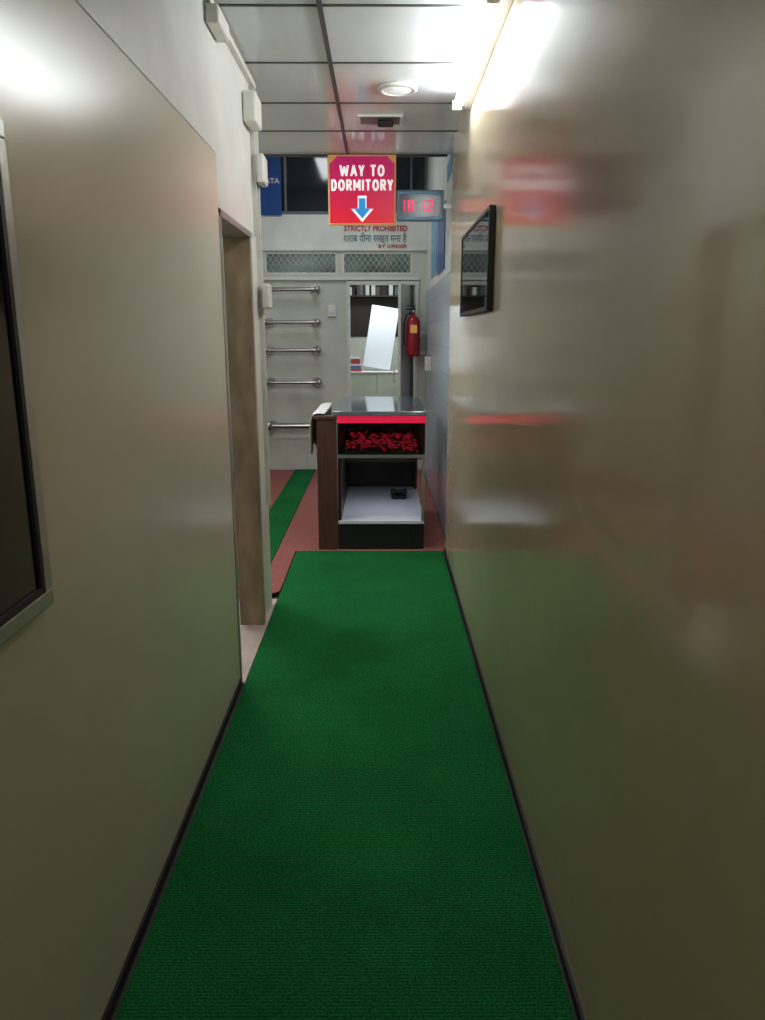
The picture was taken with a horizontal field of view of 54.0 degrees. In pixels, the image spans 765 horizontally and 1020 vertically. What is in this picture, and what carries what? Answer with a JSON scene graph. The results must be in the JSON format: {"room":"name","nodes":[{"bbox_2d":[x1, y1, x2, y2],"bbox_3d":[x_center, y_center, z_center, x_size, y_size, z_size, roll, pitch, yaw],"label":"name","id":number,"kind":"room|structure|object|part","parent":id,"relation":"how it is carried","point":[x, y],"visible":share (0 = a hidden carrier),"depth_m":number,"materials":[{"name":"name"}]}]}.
{"room":"dormitory corridor","nodes":[
{"label":"dormitory corridor","id":0,"kind":"room"},
{"bbox_2d":[0,0,271,1019],"bbox_3d":[-0.680,-0.117,1.214,0.125,2.670,5.620,0,13,0],"label":"wall","id":1,"kind":"structure","parent":0,"point":[127,135],"depth_m":1.72,"materials":[{"name":"beige paint"}]},
{"bbox_2d":[0,240,38,616],"bbox_3d":[-0.609,-0.093,0.722,0.008,0.750,1.090,0,13,0],"label":"picture frame","id":2,"kind":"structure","parent":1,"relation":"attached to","point":[18,566],"depth_m":1.22,"materials":[{"name":"black"}]},
{"bbox_2d":[0,172,45,626],"bbox_3d":[-0.602,-0.093,0.722,0.006,0.750,1.090,0,13,0],"label":"bead","id":3,"kind":"object","parent":1,"relation":"attached to","point":[41,590],"visible":1,"depth_m":1.25,"materials":[{"name":"black metal"}]},
{"bbox_2d":[0,118,53,645],"bbox_3d":[-0.607,-0.093,0.722,0.016,0.810,1.150,0,13,0],"label":"frame","id":4,"kind":"object","parent":1,"relation":"attached to","point":[34,609],"visible":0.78,"depth_m":1.26,"materials":[{"name":"metal"}]},
{"bbox_2d":[101,678,241,1019],"bbox_3d":[-0.612,1.281,1.028,0.008,0.035,4.615,0,13,0],"label":"baseboard","id":5,"kind":"structure","parent":1,"relation":"attached to","point":[114,998],"depth_m":2.09,"materials":[{"name":"black"}]},
{"bbox_2d":[203,0,271,504],"bbox_3d":[-0.594,-0.855,3.080,0.060,2.050,1.590,0,13,0],"label":"conduit","id":6,"kind":"object","parent":1,"relation":"attached to","point":[215,19],"visible":1,"depth_m":3.58,"materials":[{"name":"white plastic"}]},
{"bbox_2d":[218,208,265,681],"bbox_3d":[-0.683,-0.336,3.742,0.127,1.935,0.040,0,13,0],"label":"trim","id":7,"kind":"structure","parent":1,"relation":"attached to","point":[237,251],"depth_m":3.70,"materials":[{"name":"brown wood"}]},
{"bbox_2d":[222,238,232,462],"bbox_3d":[-1.710,-1.470,5.250,0.100,3.450,5.700,0,13,0],"label":"wall","id":8,"kind":"structure","parent":0,"point":[222,238],"depth_m":8.05,"materials":[{"name":"beige paint"}]},
{"bbox_2d":[261,214,426,469],"bbox_3d":[-0.601,-2.137,8.074,2.128,3.450,0.100,0,13,0],"label":"wall","id":9,"kind":"structure","parent":0,"point":[287,403],"depth_m":8.06,"materials":[{"name":"beige paint"}]},
{"bbox_2d":[260,157,281,214],"bbox_3d":[-1.179,-3.342,7.719,0.270,0.580,0.011,0,13,0],"label":"poster","id":10,"kind":"object","parent":9,"relation":"attached to","point":[270,196],"visible":0.69,"depth_m":7.73,"materials":[{"name":"blue paper"}]},
{"bbox_2d":[268,420,309,430],"bbox_3d":[-0.964,-0.924,8.223,0.669,0.109,0.163,0,13,0],"label":"towel rail","id":11,"kind":"object","parent":9,"relation":"attached to","point":[272,424],"visible":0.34,"depth_m":8.17,"materials":[{"name":"silver metal"}]},
{"bbox_2d":[265,318,320,326],"bbox_3d":[-0.964,-1.997,7.981,0.628,0.100,0.143,0,13,0],"label":"towel rail","id":12,"kind":"object","parent":9,"relation":"attached to","point":[269,322],"visible":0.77,"depth_m":7.93,"materials":[{"name":"silver metal"}]},
{"bbox_2d":[266,345,321,354],"bbox_3d":[-0.964,-1.714,8.047,0.628,0.100,0.143,0,13,0],"label":"towel rail","id":13,"kind":"object","parent":9,"relation":"attached to","point":[270,350],"visible":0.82,"depth_m":8.00,"materials":[{"name":"silver metal"}]},
{"bbox_2d":[267,377,321,386],"bbox_3d":[-0.964,-1.383,8.125,0.628,0.100,0.143,0,13,0],"label":"towel rail","id":14,"kind":"object","parent":9,"relation":"attached to","point":[271,381],"visible":0.85,"depth_m":8.07,"materials":[{"name":"silver metal"}]},
{"bbox_2d":[272,285,319,294],"bbox_3d":[-0.964,-2.323,7.904,0.628,0.100,0.143,0,13,0],"label":"towel rail","id":15,"kind":"object","parent":9,"relation":"attached to","point":[314,289],"visible":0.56,"depth_m":7.85,"materials":[{"name":"silver metal"}]},
{"bbox_2d":[266,254,335,272],"bbox_3d":[-0.860,-2.605,7.923,0.726,0.186,0.008,0,13,0],"label":"panel","id":16,"kind":"object","parent":9,"relation":"attached to","point":[273,259],"visible":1,"depth_m":7.92,"materials":[{"name":"grey metal"}]},
{"bbox_2d":[266,254,335,272],"bbox_3d":[-0.860,-2.603,7.913,0.731,0.189,0.006,0,13,0],"label":"wire mesh","id":17,"kind":"object","parent":9,"relation":"attached to","point":[266,254],"visible":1,"depth_m":7.91,"materials":[{"name":"grey metal"}]},
{"bbox_2d":[264,252,337,274],"bbox_3d":[-0.860,-2.604,7.922,0.770,0.230,0.030,0,13,0],"label":"frame","id":18,"kind":"object","parent":9,"relation":"attached to","point":[265,253],"visible":1,"depth_m":7.91,"materials":[{"name":"white plastic"}]},
{"bbox_2d":[269,436,337,469],"bbox_3d":[-1.024,-0.632,8.370,1.180,0.385,0.011,0,13,0],"label":"trim","id":19,"kind":"structure","parent":9,"relation":"attached to","point":[272,467],"depth_m":8.40,"materials":[{"name":"silver metal"}]},
{"bbox_2d":[328,305,335,316],"bbox_3d":[-0.539,-2.127,8.011,0.090,0.120,0.025,0,13,0],"label":"light switch","id":20,"kind":"object","parent":9,"relation":"attached to","point":[331,308],"visible":1,"depth_m":8.00,"materials":[{"name":"white plastic"}]},
{"bbox_2d":[262,249,425,279],"bbox_3d":[-0.580,-2.587,7.901,2.070,0.315,0.029,0,13,0],"label":"trim","id":21,"kind":"structure","parent":9,"relation":"attached to","point":[264,278],"depth_m":7.92,"materials":[{"name":"white wood"}]},
{"bbox_2d":[280,157,424,210],"bbox_3d":[-0.604,-3.372,7.756,2.078,0.540,0.008,0,13,0],"label":"pane","id":22,"kind":"object","parent":9,"relation":"attached to","point":[306,177],"visible":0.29,"depth_m":7.74,"materials":[{"name":"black glass"}]},
{"bbox_2d":[282,157,426,213],"bbox_3d":[-0.601,-3.371,7.752,2.128,0.600,0.040,0,13,0],"label":"frame","id":23,"kind":"object","parent":9,"relation":"attached to","point":[284,158],"visible":0.21,"depth_m":7.75,"materials":[{"name":"grey paint"}]},
{"bbox_2d":[344,225,406,247],"bbox_3d":[-0.073,-2.860,7.849,0.668,0.223,0.002,0,13,0],"label":"notice","id":24,"kind":"object","parent":9,"relation":"attached to","point":[397,226],"visible":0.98,"depth_m":7.84,"materials":[{"name":"red paint"}]},
{"bbox_2d":[344,254,409,272],"bbox_3d":[-0.054,-2.605,7.924,0.696,0.186,0.008,0,13,0],"label":"panel","id":25,"kind":"object","parent":9,"relation":"attached to","point":[356,259],"visible":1,"depth_m":7.92,"materials":[{"name":"grey metal"}]},
{"bbox_2d":[344,254,409,272],"bbox_3d":[-0.054,-2.603,7.915,0.701,0.189,0.006,0,13,0],"label":"wire mesh","id":26,"kind":"object","parent":9,"relation":"attached to","point":[344,254],"visible":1,"depth_m":7.91,"materials":[{"name":"grey metal"}]},
{"bbox_2d":[342,252,412,274],"bbox_3d":[-0.054,-2.605,7.923,0.740,0.230,0.030,0,13,0],"label":"frame","id":27,"kind":"object","parent":9,"relation":"attached to","point":[343,253],"visible":1,"depth_m":7.91,"materials":[{"name":"white plastic"}]},
{"bbox_2d":[346,281,418,396],"bbox_3d":[0.001,-1.451,8.222,0.768,2.023,0.110,0,13,0],"label":"frame","id":28,"kind":"object","parent":9,"relation":"attached to","point":[348,283],"visible":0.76,"depth_m":8.01,"materials":[{"name":"white plastic"}]},
{"bbox_2d":[410,286,413,396],"bbox_3d":[0.258,-1.440,8.235,0.165,1.960,0.030,0,13,0],"label":"door leaf","id":29,"kind":"structure","parent":9,"relation":"in","point":[412,287],"depth_m":8.19,"materials":[{"name":"grey paint"}]},
{"bbox_2d":[111,471,576,1019],"bbox_3d":[-0.583,0.429,4.929,2.350,0.100,12.600,0,13,0],"label":"floor","id":30,"kind":"structure","parent":0,"point":[275,595],"depth_m":2.25,"materials":[{"name":"stone"}]},
{"bbox_2d":[239,599,276,683],"bbox_3d":[-0.806,0.638,3.812,0.400,0.006,1.070,0,13,0],"label":"threshold slab","id":31,"kind":"object","parent":30,"relation":"on","point":[251,635],"visible":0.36,"depth_m":3.74,"materials":[{"name":"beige stone"}]},
{"bbox_2d":[233,470,444,592],"bbox_3d":[-0.576,0.024,6.326,2.070,0.046,4.235,0,13,0],"label":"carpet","id":32,"kind":"object","parent":30,"relation":"on","point":[302,534],"visible":0.11,"depth_m":5.87,"materials":[{"name":"carpet"}]},
{"bbox_2d":[237,469,315,580],"bbox_3d":[-0.856,-0.009,6.495,0.230,0.008,3.850,0,13,0],"label":"floor mat","id":33,"kind":"object","parent":32,"relation":"on","point":[281,513],"visible":0.56,"depth_m":6.61,"materials":[{"name":"carpet"}]},
{"bbox_2d":[313,397,426,549],"bbox_3d":[-0.085,-0.334,5.775,0.770,0.973,1.245,0,13,0],"label":"reception desk","id":34,"kind":"object","parent":32,"relation":"on","point":[366,514],"depth_m":5.29,"materials":[{"name":"brown wood"}]},
{"bbox_2d":[309,403,331,453],"bbox_3d":[-0.441,-0.606,5.497,0.117,0.299,0.796,0,13,0],"label":"towel","id":35,"kind":"object","parent":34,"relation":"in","point":[323,408],"visible":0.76,"depth_m":5.29,"materials":[{"name":"white fabric"}]},
{"bbox_3d":[-0.390,-0.317,5.768,0.160,0.943,1.225,0,13,0],"label":"panel","id":36,"kind":"part","parent":34,"relation":"part of","materials":[{"name":"brown wood"}]},
{"bbox_2d":[342,423,419,453],"bbox_3d":[-0.007,-0.581,5.704,0.546,0.158,1.143,0,13,0],"label":"flower arrangement","id":37,"kind":"object","parent":34,"relation":"on","point":[404,441],"visible":0.99,"depth_m":5.63,"materials":[{"name":"red plant"}]},
{"bbox_2d":[338,487,423,523],"bbox_3d":[-0.010,-0.052,5.836,0.600,0.020,1.214,0,13,0],"label":"shelf","id":38,"kind":"object","parent":34,"relation":"attached to","point":[362,505],"depth_m":5.65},
{"bbox_3d":[-0.009,-0.485,5.117,0.590,0.215,0.006,0,13,0],"label":"glass","id":39,"kind":"part","parent":34,"relation":"part of","materials":[{"name":"glass"}]},
{"bbox_2d":[391,489,406,498],"bbox_3d":[0.130,-0.140,5.999,0.130,0.074,0.180,0,13,0],"label":"desk telephone","id":40,"kind":"object","parent":34,"relation":"on","point":[395,494],"visible":1,"depth_m":5.92,"materials":[{"name":"black plastic"}]},
{"bbox_3d":[0.281,-0.141,5.201,0.020,0.445,0.018,0,13,0],"label":"corner post","id":41,"kind":"part","parent":34,"relation":"part of","materials":[{"name":"metal"}]},
{"bbox_2d":[115,551,574,1019],"bbox_3d":[-0.084,1.047,2.042,1.022,0.010,6.595,0,13,0],"label":"carpet runner","id":42,"kind":"object","parent":30,"relation":"on","point":[354,847],"visible":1,"depth_m":2.23,"materials":[{"name":"green carpet"}]},
{"bbox_2d":[351,370,397,396],"bbox_3d":[-0.067,-1.233,9.490,0.820,1.040,0.480,0,13,0],"label":"base cabinet","id":43,"kind":"object","parent":30,"relation":"on","point":[364,383],"visible":0.08,"depth_m":9.18,"materials":[{"name":"white plastic"}]},
{"bbox_2d":[351,357,361,370],"bbox_3d":[-0.336,-1.799,9.254,0.160,0.169,0.160,0,13,0],"label":"book stack","id":44,"kind":"object","parent":43,"relation":"on","point":[355,361],"visible":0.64,"depth_m":9.18,"materials":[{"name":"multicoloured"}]},
{"bbox_2d":[363,305,397,369],"bbox_3d":[-0.018,-2.143,9.323,0.453,0.796,0.152,0,13,0],"label":"board","id":45,"kind":"object","parent":43,"relation":"on","point":[383,320],"visible":0.86,"depth_m":9.31,"materials":[{"name":"white plastic"}]},
{"bbox_2d":[213,0,485,154],"bbox_3d":[-0.594,-1.613,1.611,2.318,0.060,7.080,0,13,0],"label":"ceiling","id":46,"kind":"structure","parent":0,"point":[260,34],"depth_m":3.41,"materials":[{"name":"white paint"}]},
{"bbox_2d":[218,0,485,156],"bbox_3d":[-0.599,-1.613,1.613,2.088,0.082,7.082,0,13,0],"label":"trim","id":47,"kind":"structure","parent":46,"relation":"attached to","point":[319,5],"depth_m":3.33,"materials":[{"name":"grey metal"}]},
{"bbox_2d":[357,114,402,126],"bbox_3d":[-0.013,-2.175,4.213,0.250,0.039,0.200,0,13,0],"label":"ceiling vent","id":48,"kind":"object","parent":46,"relation":"in","point":[380,120],"depth_m":4.19,"materials":[{"name":"white plastic"}]},
{"bbox_2d":[378,81,417,96],"bbox_3d":[0.075,-2.060,3.675,0.196,0.016,0.196,0,13,0],"label":"recessed light","id":49,"kind":"object","parent":46,"relation":"in","point":[395,88],"depth_m":3.65,"materials":[{"name":"white plastic"}]},
{"bbox_2d":[350,337,397,369],"bbox_3d":[-0.117,-2.034,9.486,2.200,2.600,2.600,0,13,0],"label":"wall","id":50,"kind":"structure","parent":0,"point":[358,344],"depth_m":10.67,"materials":[{"name":"beige paint"}]},
{"bbox_2d":[350,285,414,336],"bbox_3d":[-0.069,-2.882,10.362,1.100,0.950,0.295,0,13,0],"label":"wall shelf","id":51,"kind":"object","parent":50,"relation":"attached to","point":[360,305],"visible":0.14,"depth_m":10.50,"materials":[{"name":"brown wood"}]},
{"bbox_2d":[350,285,397,294],"bbox_3d":[-0.086,-3.035,10.329,0.966,0.161,0.200,0,13,0],"label":"papers","id":52,"kind":"object","parent":51,"relation":"on","point":[361,289],"visible":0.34,"depth_m":10.24,"materials":[{"name":"white paper"}]},
{"bbox_2d":[398,284,414,396],"bbox_3d":[0.253,-1.417,8.136,0.034,1.960,0.520,4,14,17],"label":"leaf","id":53,"kind":"object","parent":50,"relation":"attached to","point":[404,291],"visible":0.52,"depth_m":7.90,"materials":[{"name":"beige paint"}]},
{"bbox_2d":[425,0,764,1019],"bbox_3d":[0.502,-0.989,3.210,0.120,3.450,9.900,0,13,0],"label":"wall","id":54,"kind":"structure","parent":0,"point":[605,527],"depth_m":1.39,"materials":[{"name":"beige paint"}]},
{"bbox_2d":[403,306,426,356],"bbox_3d":[0.338,-1.859,7.800,0.251,0.515,0.148,0,13,0],"label":"fire extinguisher","id":55,"kind":"object","parent":54,"relation":"attached to","point":[413,332],"visible":1,"depth_m":7.76,"materials":[{"name":"red paint"}]},
{"bbox_2d":[397,190,451,221],"bbox_3d":[0.282,-2.047,5.047,0.372,0.195,0.056,0,13,0],"label":"wall clock","id":56,"kind":"object","parent":54,"relation":"attached to","point":[412,205],"visible":0.99,"depth_m":5.03,"materials":[{"name":"blue"}]},
{"bbox_2d":[425,357,431,370],"bbox_3d":[0.435,-1.394,7.147,0.059,0.130,0.150,0,13,0],"label":"box","id":57,"kind":"object","parent":54,"relation":"attached to","point":[428,360],"visible":1,"depth_m":7.08,"materials":[{"name":"white plastic"}]},
{"bbox_2d":[431,209,445,278],"bbox_3d":[0.462,-2.223,6.265,0.007,0.518,1.584,0,13,0],"label":"poster","id":58,"kind":"object","parent":54,"relation":"attached to","point":[438,257],"depth_m":6.14,"materials":[{"name":"blue paper"}]},
{"bbox_2d":[447,152,452,181],"bbox_3d":[0.464,-2.337,5.122,0.007,0.125,0.408,0,13,0],"label":"poster","id":59,"kind":"object","parent":54,"relation":"attached to","point":[450,164],"depth_m":5.11,"materials":[{"name":"blue paper"}]},
{"bbox_2d":[460,205,495,316],"bbox_3d":[0.427,-1.109,3.458,0.026,0.400,1.040,0,13,0],"label":"television","id":60,"kind":"object","parent":54,"relation":"attached to","point":[478,243],"visible":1,"depth_m":3.27,"materials":[{"name":"black plastic"}]},
{"bbox_2d":[452,0,512,110],"bbox_3d":[0.394,-1.873,3.103,0.094,0.070,1.340,0,13,0],"label":"tube light","id":61,"kind":"object","parent":54,"relation":"attached to","point":[495,12],"visible":1,"depth_m":2.97,"materials":[{"name":"white plastic"}]},
{"bbox_2d":[444,548,584,1019],"bbox_3d":[0.441,1.048,2.026,0.008,0.030,6.660,0,13,0],"label":"baseboard","id":62,"kind":"structure","parent":54,"relation":"attached to","point":[572,989],"depth_m":2.24,"materials":[{"name":"black"}]},
{"bbox_3d":[-0.603,-3.164,6.352,2.318,0.780,2.980,0,13,0],"label":"ceiling","id":63,"kind":"structure","parent":0,"visible":0},
{"bbox_2d":[328,155,395,225],"bbox_3d":[-0.137,-2.156,5.061,0.455,0.442,0.058,0,13,0],"label":"hanging sign","id":64,"kind":"object","parent":63,"relation":"hanging from","point":[361,188],"visible":1,"depth_m":5.04,"materials":[{"name":"red metal"}]}
]}

